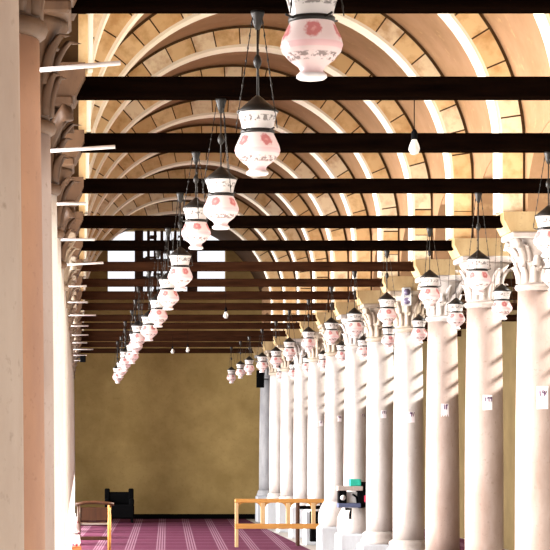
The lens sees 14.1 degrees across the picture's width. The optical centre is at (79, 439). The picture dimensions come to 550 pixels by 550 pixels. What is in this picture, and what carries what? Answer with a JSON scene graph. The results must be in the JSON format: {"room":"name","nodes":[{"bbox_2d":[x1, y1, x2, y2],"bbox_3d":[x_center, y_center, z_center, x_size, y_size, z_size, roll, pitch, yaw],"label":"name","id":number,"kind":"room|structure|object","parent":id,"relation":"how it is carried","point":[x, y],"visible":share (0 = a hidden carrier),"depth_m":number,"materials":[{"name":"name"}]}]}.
{"room":"mosque","nodes":[
{"label":"mosque","id":0,"kind":"room"},
{"bbox_2d":[74,228,261,513],"bbox_3d":[2.300,-1.900,53.123,13.800,7.600,0.400,0,0,0],"label":"wall","id":1,"kind":"structure","parent":0,"point":[174,431],"depth_m":52.93,"materials":[{"name":"paint"}]},
{"bbox_2d":[135,230,196,290],"bbox_3d":[2.090,-4.220,53.083,2.840,1.660,0.120,0,0,0],"label":"window","id":2,"kind":"structure","parent":1,"relation":"in","point":[138,233],"depth_m":53.05,"materials":[{"name":"brown wood"}]},
{"bbox_2d":[80,514,254,518],"bbox_3d":[3.600,1.840,52.903,7.400,0.120,0.040,0,0,0],"label":"baseboard","id":3,"kind":"structure","parent":1,"relation":"attached to","point":[136,516],"depth_m":52.88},
{"bbox_2d":[120,14,549,290],"bbox_3d":[2.020,-4.075,24.962,5.300,2.650,55.923,0,0,0],"label":"ceiling","id":4,"kind":"structure","parent":0,"point":[519,35],"depth_m":25.71,"materials":[{"name":"paint"}]},
{"bbox_2d":[247,519,505,549],"bbox_3d":[2.300,2.000,38.162,13.800,0.200,30.323,0,0,0],"label":"floor","id":5,"kind":"structure","parent":0,"point":[284,534],"depth_m":42.87,"materials":[{"name":"grey stone"}]},
{"bbox_2d":[66,241,86,549],"bbox_3d":[-0.309,-0.125,23.679,0.761,4.050,0.691,0,0,0],"label":"stone column","id":6,"kind":"structure","parent":5,"relation":"on","point":[78,244],"depth_m":23.61,"materials":[{"name":"stone"}]},
{"bbox_2d":[81,240,452,250],"bbox_3d":[3.435,-2.092,23.679,7.970,0.104,0.140,0,0,0],"label":"tie beam","id":7,"kind":"structure","parent":6,"relation":"attached to","point":[97,245],"depth_m":23.61,"materials":[{"name":"wood"}]},
{"bbox_2d":[148,250,167,326],"bbox_3d":[0.842,-1.627,23.678,0.215,0.826,0.209,0,0,30],"label":"hanging lamp","id":8,"kind":"object","parent":7,"relation":"hanging from","point":[157,315],"visible":0.89,"depth_m":23.62,"materials":[{"name":"glass"}]},
{"bbox_2d":[377,250,396,326],"bbox_3d":[3.307,-1.632,23.678,0.215,0.817,0.209,0,0,30],"label":"hanging lamp","id":9,"kind":"object","parent":7,"relation":"hanging from","point":[386,314],"visible":1,"depth_m":23.62,"materials":[{"name":"glass"}]},
{"bbox_2d":[76,14,473,239],"bbox_3d":[2.020,-3.550,23.681,4.398,2.799,0.336,0,0,0],"label":"stone arch","id":10,"kind":"object","parent":6,"relation":"on","point":[385,32],"visible":0.51,"depth_m":23.52,"materials":[{"name":"stone"}]},
{"bbox_2d":[72,546,80,549],"bbox_3d":[-0.155,1.763,33.775,0.350,0.266,0.350,0,0,0],"label":"storage box","id":11,"kind":"object","parent":5,"relation":"on","point":[73,547],"visible":0.44,"depth_m":33.60,"materials":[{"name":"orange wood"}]},
{"bbox_2d":[72,521,80,545],"bbox_3d":[-0.070,1.440,33.780,0.156,0.380,0.152,0,0,0],"label":"cloth bundle","id":12,"kind":"object","parent":11,"relation":"on","point":[75,524],"visible":0.84,"depth_m":33.73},
{"bbox_2d":[73,343,80,520],"bbox_3d":[-0.330,-0.125,48.231,0.720,4.050,0.666,0,0,0],"label":"stone column","id":13,"kind":"structure","parent":5,"relation":"on","point":[80,343],"depth_m":48.18,"materials":[{"name":"stone"}]},
{"bbox_2d":[81,342,394,346],"bbox_3d":[3.435,-2.093,48.231,7.970,0.110,0.140,0,0,0],"label":"tie beam","id":14,"kind":"structure","parent":13,"relation":"attached to","point":[88,344],"depth_m":48.16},
{"bbox_2d":[227,347,235,382],"bbox_3d":[3.319,-1.641,48.233,0.209,0.793,0.215,0,0,-37],"label":"hanging lamp","id":15,"kind":"object","parent":14,"relation":"hanging from","point":[231,377],"visible":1,"depth_m":48.18,"materials":[{"name":"white paint"}]},
{"bbox_2d":[73,337,80,520],"bbox_3d":[-0.294,-0.125,45.503,0.791,4.050,0.691,0,0,0],"label":"stone column","id":16,"kind":"structure","parent":5,"relation":"on","point":[79,340],"depth_m":45.44,"materials":[{"name":"stone"}]},
{"bbox_2d":[82,200,283,330],"bbox_3d":[2.020,-3.550,45.505,4.398,2.799,0.336,0,0,0],"label":"stone arch","id":17,"kind":"object","parent":16,"relation":"on","point":[166,207],"visible":0.28,"depth_m":45.35,"materials":[{"name":"stone"}]},
{"bbox_2d":[81,337,427,340],"bbox_3d":[3.435,-2.097,45.503,7.970,0.110,0.140,0,0,0],"label":"tie beam","id":18,"kind":"structure","parent":16,"relation":"attached to","point":[82,338],"depth_m":45.43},
{"bbox_2d":[236,341,245,377],"bbox_3d":[3.323,-1.659,45.504,0.215,0.767,0.209,0,0,-29],"label":"hanging lamp","id":19,"kind":"object","parent":18,"relation":"hanging from","point":[240,372],"visible":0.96,"depth_m":45.45,"materials":[{"name":"white paint"}]},
{"bbox_2d":[67,259,87,549],"bbox_3d":[-0.299,-0.125,26.407,0.781,4.050,0.666,0,0,0],"label":"stone column","id":20,"kind":"structure","parent":5,"relation":"on","point":[75,275],"depth_m":26.34,"materials":[{"name":"stone"}]},
{"bbox_2d":[78,25,432,261],"bbox_3d":[2.020,-3.550,26.409,4.398,2.799,0.336,0,0,0],"label":"stone arch","id":21,"kind":"object","parent":20,"relation":"on","point":[390,113],"visible":0.53,"depth_m":26.25,"materials":[{"name":"stone"}]},
{"bbox_2d":[80,262,513,270],"bbox_3d":[3.435,-2.082,26.407,7.970,0.108,0.140,0,0,0],"label":"tie beam","id":22,"kind":"structure","parent":20,"relation":"attached to","point":[106,266],"depth_m":26.34,"materials":[{"name":"wood"}]},
{"bbox_2d":[140,271,157,340],"bbox_3d":[0.830,-1.609,26.410,0.209,0.840,0.215,0,0,23],"label":"hanging lamp","id":23,"kind":"object","parent":22,"relation":"hanging from","point":[148,331],"visible":0.81,"depth_m":26.35,"materials":[{"name":"glass"}]},
{"bbox_2d":[346,271,363,337],"bbox_3d":[3.296,-1.627,26.410,0.209,0.803,0.215,0,0,23],"label":"hanging lamp","id":24,"kind":"object","parent":22,"relation":"hanging from","point":[354,327],"visible":1,"depth_m":26.35,"materials":[{"name":"glass"}]},
{"bbox_2d":[74,347,80,517],"bbox_3d":[-0.330,-0.125,50.959,0.720,4.050,0.691,0,0,0],"label":"stone column","id":25,"kind":"structure","parent":5,"relation":"on","point":[79,351],"depth_m":50.91,"materials":[{"name":"stone"}]},
{"bbox_2d":[80,348,394,352],"bbox_3d":[3.435,-2.067,50.959,7.970,0.110,0.140,0,0,0],"label":"tie beam","id":26,"kind":"structure","parent":25,"relation":"attached to","point":[95,350],"depth_m":50.89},
{"bbox_2d":[70,290,87,549],"bbox_3d":[-0.284,-0.125,31.863,0.811,4.050,0.666,0,0,0],"label":"stone column","id":27,"kind":"structure","parent":5,"relation":"on","point":[79,294],"depth_m":31.81,"materials":[{"name":"stone"}]},
{"bbox_2d":[80,100,371,290],"bbox_3d":[2.020,-3.550,31.865,4.398,2.799,0.336,0,0,0],"label":"stone arch","id":28,"kind":"object","parent":27,"relation":"on","point":[333,164],"visible":0.45,"depth_m":31.71,"materials":[{"name":"stone"}]},
{"bbox_2d":[81,291,517,299],"bbox_3d":[3.435,-2.093,31.863,7.970,0.115,0.140,0,0,0],"label":"tie beam","id":29,"kind":"structure","parent":27,"relation":"attached to","point":[86,295],"depth_m":31.79,"materials":[{"name":"wood"}]},
{"bbox_2d":[128,299,142,353],"bbox_3d":[0.805,-1.640,31.860,0.209,0.791,0.215,0,0,8],"label":"hanging lamp","id":30,"kind":"object","parent":29,"relation":"hanging from","point":[132,345],"visible":0.56,"depth_m":31.82,"materials":[{"name":"white paint"}]},
{"bbox_2d":[301,299,315,351],"bbox_3d":[3.309,-1.657,31.860,0.209,0.758,0.215,0,0,8],"label":"hanging lamp","id":31,"kind":"object","parent":29,"relation":"hanging from","point":[308,342],"visible":1,"depth_m":31.81,"materials":[{"name":"white paint"}]},
{"bbox_2d":[70,303,87,521],"bbox_3d":[-0.280,-0.125,34.591,0.821,4.050,0.691,0,0,0],"label":"stone column","id":32,"kind":"structure","parent":5,"relation":"on","point":[79,306],"depth_m":34.53,"materials":[{"name":"stone"}]},
{"bbox_2d":[81,124,348,302],"bbox_3d":[2.020,-3.550,34.593,4.398,2.799,0.336,0,0,0],"label":"stone arch","id":33,"kind":"object","parent":32,"relation":"on","point":[292,163],"visible":0.27,"depth_m":34.43,"materials":[{"name":"stone"}]},
{"bbox_2d":[81,303,516,309],"bbox_3d":[3.435,-2.097,34.591,7.970,0.110,0.140,0,0,0],"label":"tie beam","id":34,"kind":"structure","parent":32,"relation":"attached to","point":[85,306],"depth_m":34.52,"materials":[{"name":"wood"}]},
{"bbox_2d":[126,310,138,363],"bbox_3d":[0.821,-1.619,34.591,0.215,0.845,0.209,0,0,1],"label":"hanging lamp","id":35,"kind":"object","parent":34,"relation":"hanging from","point":[130,357],"visible":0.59,"depth_m":34.53,"materials":[{"name":"white paint"}]},
{"bbox_2d":[283,310,295,360],"bbox_3d":[3.295,-1.646,34.591,0.215,0.790,0.209,0,0,1],"label":"hanging lamp","id":36,"kind":"object","parent":34,"relation":"hanging from","point":[289,352],"visible":1,"depth_m":34.53,"materials":[{"name":"white paint"}]},
{"bbox_2d":[71,312,86,437],"bbox_3d":[-0.284,-0.125,37.319,0.811,4.050,0.666,0,0,0],"label":"stone column","id":37,"kind":"structure","parent":5,"relation":"on","point":[78,317],"depth_m":37.26,"materials":[{"name":"stone"}]},
{"bbox_2d":[80,153,328,313],"bbox_3d":[2.020,-3.550,37.321,4.398,2.799,0.336,0,0,0],"label":"stone arch","id":38,"kind":"object","parent":37,"relation":"on","point":[296,204],"visible":0.4,"depth_m":37.17,"materials":[{"name":"stone"}]},
{"bbox_2d":[80,315,516,320],"bbox_3d":[3.435,-2.069,37.319,7.970,0.110,0.140,0,0,0],"label":"tie beam","id":39,"kind":"structure","parent":37,"relation":"attached to","point":[97,317],"depth_m":37.25,"materials":[{"name":"wood"}]},
{"bbox_2d":[119,321,129,368],"bbox_3d":[0.770,-1.609,37.322,0.209,0.808,0.215,0,0,-7],"label":"hanging lamp","id":40,"kind":"object","parent":39,"relation":"hanging from","point":[124,362],"visible":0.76,"depth_m":37.27,"materials":[{"name":"white paint"}]},
{"bbox_2d":[270,321,281,367],"bbox_3d":[3.325,-1.617,37.322,0.209,0.794,0.215,0,0,-7],"label":"hanging lamp","id":41,"kind":"object","parent":39,"relation":"hanging from","point":[275,360],"visible":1,"depth_m":37.26,"materials":[{"name":"white paint"}]},
{"bbox_2d":[72,329,86,435],"bbox_3d":[-0.280,-0.125,42.775,0.821,4.050,0.666,0,0,0],"label":"stone column","id":42,"kind":"structure","parent":5,"relation":"on","point":[80,331],"depth_m":42.73,"materials":[{"name":"stone"}]},
{"bbox_2d":[82,193,296,322],"bbox_3d":[2.020,-3.550,42.777,4.398,2.799,0.336,0,0,0],"label":"stone arch","id":43,"kind":"object","parent":42,"relation":"on","point":[147,199],"visible":0.4,"depth_m":42.62,"materials":[{"name":"stone"}]},
{"bbox_2d":[80,331,460,336],"bbox_3d":[3.435,-2.069,42.775,7.970,0.110,0.140,0,0,0],"label":"tie beam","id":44,"kind":"structure","parent":42,"relation":"attached to","point":[90,333],"depth_m":42.71,"materials":[{"name":"wood"}]},
{"bbox_2d":[244,336,253,374],"bbox_3d":[3.291,-1.640,42.773,0.209,0.747,0.215,0,0,-22],"label":"hanging lamp","id":45,"kind":"object","parent":44,"relation":"hanging from","point":[249,368],"visible":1,"depth_m":42.72,"materials":[{"name":"white paint"}]},
{"bbox_2d":[68,276,95,549],"bbox_3d":[-0.240,-0.125,29.135,0.901,4.050,0.691,0,0,0],"label":"stone column","id":46,"kind":"structure","parent":5,"relation":"on","point":[79,279],"depth_m":29.07,"materials":[{"name":"stone"}]},
{"bbox_2d":[79,64,398,278],"bbox_3d":[2.020,-3.550,29.137,4.398,2.799,0.336,0,0,0],"label":"stone arch","id":47,"kind":"object","parent":46,"relation":"on","point":[332,112],"visible":0.34,"depth_m":28.98,"materials":[{"name":"stone"}]},
{"bbox_2d":[81,279,517,286],"bbox_3d":[3.435,-2.082,29.135,7.970,0.100,0.140,0,0,0],"label":"tie beam","id":48,"kind":"structure","parent":46,"relation":"attached to","point":[89,282],"depth_m":29.07,"materials":[{"name":"wood"}]},
{"bbox_2d":[131,286,145,347],"bbox_3d":[0.772,-1.627,29.136,0.215,0.810,0.209,0,0,16],"label":"hanging lamp","id":49,"kind":"object","parent":48,"relation":"hanging from","point":[137,338],"visible":0.91,"depth_m":29.07,"materials":[{"name":"white paint"}]},
{"bbox_2d":[323,286,339,344],"bbox_3d":[3.326,-1.646,29.136,0.215,0.771,0.209,0,0,16],"label":"hanging lamp","id":50,"kind":"object","parent":48,"relation":"hanging from","point":[331,335],"visible":1,"depth_m":29.08,"materials":[{"name":"white paint"}]},
{"bbox_2d":[72,321,92,520],"bbox_3d":[-0.225,-0.125,40.047,0.931,4.050,0.691,0,0,0],"label":"stone column","id":51,"kind":"structure","parent":5,"relation":"on","point":[78,328],"depth_m":40.01,"materials":[{"name":"stone"}]},
{"bbox_2d":[82,167,311,321],"bbox_3d":[2.020,-3.550,40.049,4.398,2.799,0.336,0,0,0],"label":"stone arch","id":52,"kind":"object","parent":51,"relation":"on","point":[267,204],"visible":0.34,"depth_m":39.90,"materials":[{"name":"stone"}]},
{"bbox_2d":[80,323,466,328],"bbox_3d":[3.435,-2.077,40.047,7.970,0.110,0.140,0,0,0],"label":"tie beam","id":53,"kind":"structure","parent":51,"relation":"attached to","point":[90,325],"depth_m":39.97,"materials":[{"name":"wood"}]},
{"bbox_2d":[256,329,267,372],"bbox_3d":[3.313,-1.626,40.046,0.215,0.792,0.209,0,0,-14],"label":"hanging lamp","id":54,"kind":"object","parent":53,"relation":"hanging from","point":[262,365],"visible":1,"depth_m":39.99,"materials":[{"name":"white paint"}]},
{"bbox_2d":[80,519,309,549],"bbox_3d":[1.980,1.898,38.437,4.000,0.004,28.873,0,0,0],"label":"carpet","id":55,"kind":"object","parent":5,"relation":"on","point":[142,534],"visible":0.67,"depth_m":43.68,"materials":[{"name":"carpet"}]},
{"bbox_2d":[75,501,113,549],"bbox_3d":[0.240,1.443,36.209,0.636,0.902,0.592,0,0,0],"label":"wooden armchair","id":56,"kind":"object","parent":55,"relation":"on","point":[87,513],"visible":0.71,"depth_m":35.98,"materials":[{"name":"brown wood"}]},
{"bbox_2d":[105,488,133,522],"bbox_3d":[0.905,1.508,50.600,0.670,0.776,0.600,0,0,0],"label":"chair","id":57,"kind":"object","parent":55,"relation":"on","point":[123,508],"visible":0.72,"depth_m":50.33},
{"bbox_2d":[235,499,323,546],"bbox_3d":[3.570,1.468,38.900,1.660,0.856,0.070,0,0,0],"label":"wooden barrier","id":58,"kind":"object","parent":55,"relation":"on","point":[288,503],"visible":0.75,"depth_m":38.87,"materials":[{"name":"orange wood"}]},
{"bbox_2d":[296,503,322,545],"bbox_3d":[4.125,1.483,39.470,0.490,0.826,0.240,0,0,0],"label":"book stand","id":59,"kind":"object","parent":55,"relation":"on","point":[298,507],"visible":0.36,"depth_m":39.36,"materials":[{"name":"brown wood"}]},
{"bbox_2d":[252,347,269,521],"bbox_3d":[4.350,-0.125,50.959,0.720,4.050,0.619,0,0,0],"label":"stone column","id":60,"kind":"structure","parent":5,"relation":"on","point":[263,491],"depth_m":50.79,"materials":[{"name":"grey stone"}]},
{"bbox_2d":[256,370,267,387],"bbox_3d":[4.175,-1.400,50.587,0.204,0.400,0.464,0,0,17],"label":"loudspeaker","id":61,"kind":"object","parent":60,"relation":"attached to","point":[260,379],"visible":0.83,"depth_m":50.38,"materials":[{"name":"black plastic"}]},
{"bbox_2d":[262,341,280,523],"bbox_3d":[4.350,-0.125,48.231,0.720,4.050,0.667,0,0,0],"label":"stone column","id":62,"kind":"structure","parent":5,"relation":"on","point":[275,384],"depth_m":48.05,"materials":[{"name":"white stone"}]},
{"bbox_2d":[273,337,294,531],"bbox_3d":[4.350,-0.125,45.503,0.720,4.050,0.632,0,0,0],"label":"stone column","id":63,"kind":"structure","parent":5,"relation":"on","point":[287,384],"depth_m":45.33,"materials":[{"name":"white stone"}]},
{"bbox_2d":[284,329,308,537],"bbox_3d":[4.350,-0.125,42.775,0.720,4.050,0.641,0,0,0],"label":"stone column","id":64,"kind":"structure","parent":5,"relation":"on","point":[300,443],"depth_m":42.59,"materials":[{"name":"white stone"}]},
{"bbox_2d":[298,321,325,544],"bbox_3d":[4.350,-0.125,40.047,0.720,4.050,0.644,0,0,0],"label":"stone column","id":65,"kind":"structure","parent":5,"relation":"on","point":[316,382],"depth_m":39.87,"materials":[{"name":"white stone"}]},
{"bbox_2d":[314,312,344,549],"bbox_3d":[4.350,-0.125,37.319,0.720,4.050,0.654,0,0,0],"label":"stone column","id":66,"kind":"structure","parent":5,"relation":"on","point":[326,530],"depth_m":37.13,"materials":[{"name":"white stone"}]},
{"bbox_2d":[333,302,367,549],"bbox_3d":[4.350,-0.125,34.591,0.720,4.050,0.620,0,0,0],"label":"stone column","id":67,"kind":"structure","parent":5,"relation":"on","point":[350,531],"depth_m":34.42,"materials":[{"name":"white stone"}]},
{"bbox_2d":[336,479,365,518],"bbox_3d":[4.243,0.915,34.206,0.512,0.621,0.390,0,0,0],"label":"equipment rack","id":68,"kind":"object","parent":67,"relation":"attached to","point":[347,500],"visible":0.9,"depth_m":34.03,"materials":[{"name":"black plastic"}]},
{"bbox_2d":[337,503,360,507],"bbox_3d":[4.169,1.012,34.131,0.349,0.070,0.240,0,0,0],"label":"shelf","id":69,"kind":"object","parent":68,"relation":"attached to","point":[340,505],"depth_m":34.01,"materials":[{"name":"blue plastic"}]},
{"bbox_2d":[336,486,362,490],"bbox_3d":[4.181,0.749,34.131,0.388,0.070,0.240,0,0,0],"label":"shelf","id":70,"kind":"object","parent":68,"relation":"attached to","point":[339,488],"depth_m":34.01,"materials":[{"name":"beige"}]},
{"bbox_2d":[355,290,393,549],"bbox_3d":[4.350,-0.125,31.863,0.720,4.050,0.667,0,0,0],"label":"stone column","id":71,"kind":"structure","parent":5,"relation":"on","point":[378,533],"depth_m":31.68,"materials":[{"name":"white stone"}]},
{"bbox_2d":[380,276,426,549],"bbox_3d":[4.350,-0.125,29.135,0.720,4.050,0.632,0,0,0],"label":"stone column","id":72,"kind":"structure","parent":5,"relation":"on","point":[408,419],"depth_m":28.96,"materials":[{"name":"white stone"}]},
{"bbox_2d":[402,287,410,305],"bbox_3d":[4.280,-1.878,28.841,0.110,0.240,0.108,0,0,0],"label":"sign","id":73,"kind":"object","parent":72,"relation":"attached to","point":[406,291],"visible":1,"depth_m":28.80,"materials":[{"name":"paper"}]},
{"bbox_2d":[411,259,464,549],"bbox_3d":[4.350,-0.125,26.407,0.720,4.050,0.641,0,0,0],"label":"stone column","id":74,"kind":"structure","parent":5,"relation":"on","point":[442,493],"depth_m":26.23,"materials":[{"name":"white stone"}]},
{"bbox_2d":[448,238,512,549],"bbox_3d":[4.350,-0.125,23.679,0.720,4.050,0.644,0,0,0],"label":"stone column","id":75,"kind":"structure","parent":5,"relation":"on","point":[484,472],"depth_m":23.50,"materials":[{"name":"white stone"}]},
{"bbox_2d":[262,111,549,330],"bbox_3d":[4.415,-2.825,25.043,0.410,1.350,51.832,0,0,0],"label":"wall","id":76,"kind":"structure","parent":0,"point":[534,162],"depth_m":23.35,"materials":[{"name":"paint"}]},
{"bbox_2d":[317,340,325,370],"bbox_3d":[4.277,-2.041,38.682,0.215,1.642,0.209,0,0,-14],"label":"hanging lamp","id":77,"kind":"object","parent":76,"relation":"hanging from","point":[322,359],"visible":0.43,"depth_m":38.62,"materials":[{"name":"white paint"}]},
{"bbox_2d":[336,336,345,362],"bbox_3d":[4.280,-2.060,35.958,0.209,1.605,0.215,0,0,-7],"label":"hanging lamp","id":78,"kind":"object","parent":76,"relation":"hanging from","point":[341,352],"visible":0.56,"depth_m":35.89,"materials":[{"name":"white paint"}]},
{"bbox_2d":[357,318,367,358],"bbox_3d":[4.283,-2.040,33.227,0.215,1.644,0.209,0,0,1],"label":"hanging lamp","id":79,"kind":"object","parent":76,"relation":"hanging from","point":[362,348],"visible":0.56,"depth_m":33.16,"materials":[{"name":"white paint"}]},
{"bbox_2d":[381,323,394,348],"bbox_3d":[4.280,-2.060,30.496,0.209,1.604,0.215,0,0,8],"label":"hanging lamp","id":80,"kind":"object","parent":76,"relation":"hanging from","point":[388,340],"visible":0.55,"depth_m":30.43,"materials":[{"name":"white paint"}]},
{"bbox_2d":[410,277,426,343],"bbox_3d":[4.277,-2.040,27.772,0.215,1.644,0.209,0,0,16],"label":"hanging lamp","id":81,"kind":"object","parent":76,"relation":"hanging from","point":[418,333],"visible":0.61,"depth_m":27.71,"materials":[{"name":"white paint"}]},
{"bbox_2d":[446,261,465,329],"bbox_3d":[4.281,-2.060,25.046,0.209,1.605,0.215,0,0,23],"label":"hanging lamp","id":82,"kind":"object","parent":76,"relation":"hanging from","point":[455,318],"visible":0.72,"depth_m":24.98,"materials":[{"name":"glass"}]},
{"bbox_2d":[491,229,512,319],"bbox_3d":[4.282,-2.041,22.314,0.215,1.642,0.209,0,0,30],"label":"hanging lamp","id":83,"kind":"object","parent":76,"relation":"hanging from","point":[501,307],"visible":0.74,"depth_m":22.26,"materials":[{"name":"glass"}]},
{"bbox_2d":[542,195,549,290],"bbox_3d":[4.218,-2.095,19.585,0.209,1.534,0.215,0,0,38],"label":"lamp","id":84,"kind":"object","parent":76,"relation":"hanging from","point":[546,276],"visible":0.66,"depth_m":19.54,"materials":[{"name":"glass"}]},
{"bbox_2d":[393,271,517,549],"bbox_3d":[7.550,-1.175,24.962,0.300,6.150,55.923,0,0,0],"label":"wall","id":85,"kind":"structure","parent":0,"point":[509,328],"depth_m":38.26,"materials":[{"name":"paint"}]},
{"bbox_3d":[4.700,2.000,10.000,18.600,0.200,26.000,0,0,0],"label":"floor","id":86,"kind":"structure","parent":0,"visible":0},
{"bbox_2d":[0,0,23,549],"bbox_3d":[-0.330,-0.125,4.583,0.720,4.050,0.666,0,0,0],"label":"stone column","id":87,"kind":"structure","parent":86,"relation":"on","point":[11,323],"depth_m":4.49,"materials":[{"name":"beige stone"}]},
{"bbox_2d":[19,0,47,549],"bbox_3d":[-0.330,-0.125,7.311,0.720,4.050,0.691,0,0,0],"label":"stone column","id":88,"kind":"structure","parent":86,"relation":"on","point":[33,30],"depth_m":7.20,"materials":[{"name":"stone"}]},
{"bbox_3d":[2.025,-2.017,7.311,5.150,0.114,0.140,0,0,0],"label":"tie beam","id":89,"kind":"structure","parent":88,"relation":"attached to","visible":0},
{"bbox_2d":[280,0,344,81],"bbox_3d":[0.769,-1.579,7.314,0.209,0.762,0.215,0,0,-15],"label":"lamp","id":90,"kind":"object","parent":89,"relation":"hanging from","point":[311,40],"visible":1,"depth_m":7.25,"materials":[{"name":"white paint"}]},
{"bbox_2d":[57,130,85,549],"bbox_3d":[-0.324,-0.125,15.495,0.731,4.050,0.666,0,0,0],"label":"stone column","id":91,"kind":"structure","parent":86,"relation":"on","point":[67,169],"depth_m":15.41,"materials":[{"name":"stone"}]},
{"bbox_2d":[73,73,90,132],"bbox_3d":[2.020,-3.550,15.497,4.398,2.799,0.336,0,0,0],"label":"stone arch","id":92,"kind":"object","parent":91,"relation":"on","point":[82,112],"visible":0.09,"depth_m":15.34,"materials":[{"name":"stone"}]},
{"bbox_2d":[81,133,549,152],"bbox_3d":[3.435,-2.092,15.495,7.970,0.123,0.140,0,0,0],"label":"tie beam","id":93,"kind":"structure","parent":91,"relation":"attached to","point":[123,142],"depth_m":15.43,"materials":[{"name":"wood"}]},
{"bbox_2d":[181,151,210,249],"bbox_3d":[0.819,-1.687,15.497,0.215,0.687,0.209,0,0,-37],"label":"hanging lamp","id":94,"kind":"object","parent":93,"relation":"hanging from","point":[195,231],"visible":0.98,"depth_m":15.44,"materials":[{"name":"glass"}]},
{"bbox_2d":[533,151,549,257],"bbox_3d":[3.301,-1.659,15.497,0.215,0.742,0.209,0,0,-37],"label":"lamp","id":95,"kind":"object","parent":93,"relation":"hanging from","point":[541,241],"visible":1,"depth_m":15.45,"materials":[{"name":"glass"}]},
{"bbox_2d":[61,177,94,549],"bbox_3d":[-0.284,-0.125,18.223,0.811,4.050,0.691,0,0,0],"label":"stone column","id":96,"kind":"structure","parent":86,"relation":"on","point":[74,194],"depth_m":18.14,"materials":[{"name":"stone"}]},
{"bbox_2d":[71,14,549,178],"bbox_3d":[2.020,-3.550,18.225,4.398,2.799,0.336,0,0,0],"label":"stone arch","id":97,"kind":"object","parent":96,"relation":"on","point":[81,169],"visible":0.25,"depth_m":18.07,"materials":[{"name":"stone"}]},
{"bbox_2d":[82,178,549,192],"bbox_3d":[3.435,-2.104,18.223,7.970,0.110,0.140,0,0,0],"label":"tie beam","id":98,"kind":"structure","parent":96,"relation":"attached to","point":[91,185],"depth_m":18.15,"materials":[{"name":"wood"}]},
{"bbox_2d":[168,192,192,290],"bbox_3d":[0.828,-1.643,18.225,0.209,0.811,0.215,0,0,-45],"label":"hanging lamp","id":99,"kind":"object","parent":98,"relation":"hanging from","point":[180,275],"visible":0.91,"depth_m":18.16,"materials":[{"name":"glass"}]},
{"bbox_2d":[466,192,490,293],"bbox_3d":[3.297,-1.629,18.225,0.209,0.841,0.215,0,0,-45],"label":"hanging lamp","id":100,"kind":"object","parent":98,"relation":"hanging from","point":[478,278],"visible":1,"depth_m":18.17,"materials":[{"name":"glass"}]},
{"bbox_2d":[39,0,120,549],"bbox_3d":[-0.254,-0.125,10.039,0.871,4.050,0.666,0,0,0],"label":"stone column","id":101,"kind":"structure","parent":86,"relation":"on","point":[58,17],"depth_m":9.94,"materials":[{"name":"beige stone"}]},
{"bbox_2d":[71,0,549,13],"bbox_3d":[3.435,-2.017,10.039,7.970,0.118,0.140,0,0,0],"label":"tie beam","id":102,"kind":"structure","parent":101,"relation":"attached to","point":[81,6],"depth_m":9.97,"materials":[{"name":"wood"}]},
{"bbox_2d":[235,10,279,175],"bbox_3d":[0.807,-1.583,10.038,0.215,0.750,0.209,0,0,-22],"label":"lamp","id":103,"kind":"object","parent":102,"relation":"hanging from","point":[257,147],"visible":1,"depth_m":9.98,"materials":[{"name":"white paint"}]},
{"bbox_2d":[50,62,114,549],"bbox_3d":[-0.244,-0.125,12.767,0.891,4.050,0.691,0,0,0],"label":"stone column","id":104,"kind":"structure","parent":86,"relation":"on","point":[69,88],"depth_m":12.67,"materials":[{"name":"stone"}]},
{"bbox_2d":[55,14,92,73],"bbox_3d":[2.020,-3.550,12.769,4.398,2.799,0.336,0,0,0],"label":"stone arch","id":105,"kind":"object","parent":104,"relation":"on","point":[81,32],"visible":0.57,"depth_m":12.61,"materials":[{"name":"stone"}]},
{"bbox_2d":[77,76,549,99],"bbox_3d":[3.435,-2.040,12.767,7.970,0.118,0.140,0,0,0],"label":"tie beam","id":106,"kind":"structure","parent":104,"relation":"attached to","point":[93,87],"depth_m":12.70,"materials":[{"name":"wood"}]},
{"bbox_2d":[202,98,238,229],"bbox_3d":[0.819,-1.602,12.765,0.209,0.758,0.215,0,0,-30],"label":"hanging lamp","id":107,"kind":"object","parent":106,"relation":"hanging from","point":[220,207],"visible":1,"depth_m":12.71,"materials":[{"name":"white paint"}]},
{"bbox_2d":[409,99,419,154],"bbox_3d":[1.940,-1.821,12.767,0.066,0.331,0.066,0,0,0],"label":"light bulb","id":108,"kind":"object","parent":106,"relation":"hanging from","point":[414,148],"visible":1,"depth_m":12.75,"materials":[{"name":"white glass"}]},
{"bbox_2d":[64,212,102,549],"bbox_3d":[-0.234,-0.125,20.951,0.911,4.050,0.666,0,0,0],"label":"stone column","id":109,"kind":"structure","parent":86,"relation":"on","point":[73,234],"depth_m":20.88,"materials":[{"name":"stone"}]},
{"bbox_2d":[80,216,502,227],"bbox_3d":[3.435,-2.076,20.951,7.970,0.110,0.140,0,0,0],"label":"tie beam","id":110,"kind":"structure","parent":109,"relation":"attached to","point":[88,221],"depth_m":20.88,"materials":[{"name":"wood"}]},
{"bbox_2d":[157,227,178,309],"bbox_3d":[0.838,-1.629,20.949,0.209,0.783,0.215,0,0,38],"label":"hanging lamp","id":111,"kind":"object","parent":110,"relation":"hanging from","point":[167,296],"visible":0.85,"depth_m":20.89,"materials":[{"name":"glass"}]},
{"bbox_2d":[418,228,440,307],"bbox_3d":[3.328,-1.639,20.949,0.209,0.763,0.215,0,0,38],"label":"hanging lamp","id":112,"kind":"object","parent":110,"relation":"hanging from","point":[429,294],"visible":1,"depth_m":20.89,"materials":[{"name":"glass"}]},
{"bbox_2d":[75,14,524,215],"bbox_3d":[2.020,-3.550,20.953,4.398,2.799,0.336,0,0,0],"label":"stone arch","id":113,"kind":"object","parent":109,"relation":"on","point":[475,34],"visible":0.52,"depth_m":20.79,"materials":[{"name":"stone"}]},
{"bbox_2d":[496,212,549,549],"bbox_3d":[4.350,-0.125,20.951,0.720,4.050,0.654,0,0,0],"label":"stone column","id":114,"kind":"structure","parent":86,"relation":"on","point":[532,431],"depth_m":20.77,"materials":[{"name":"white stone"}]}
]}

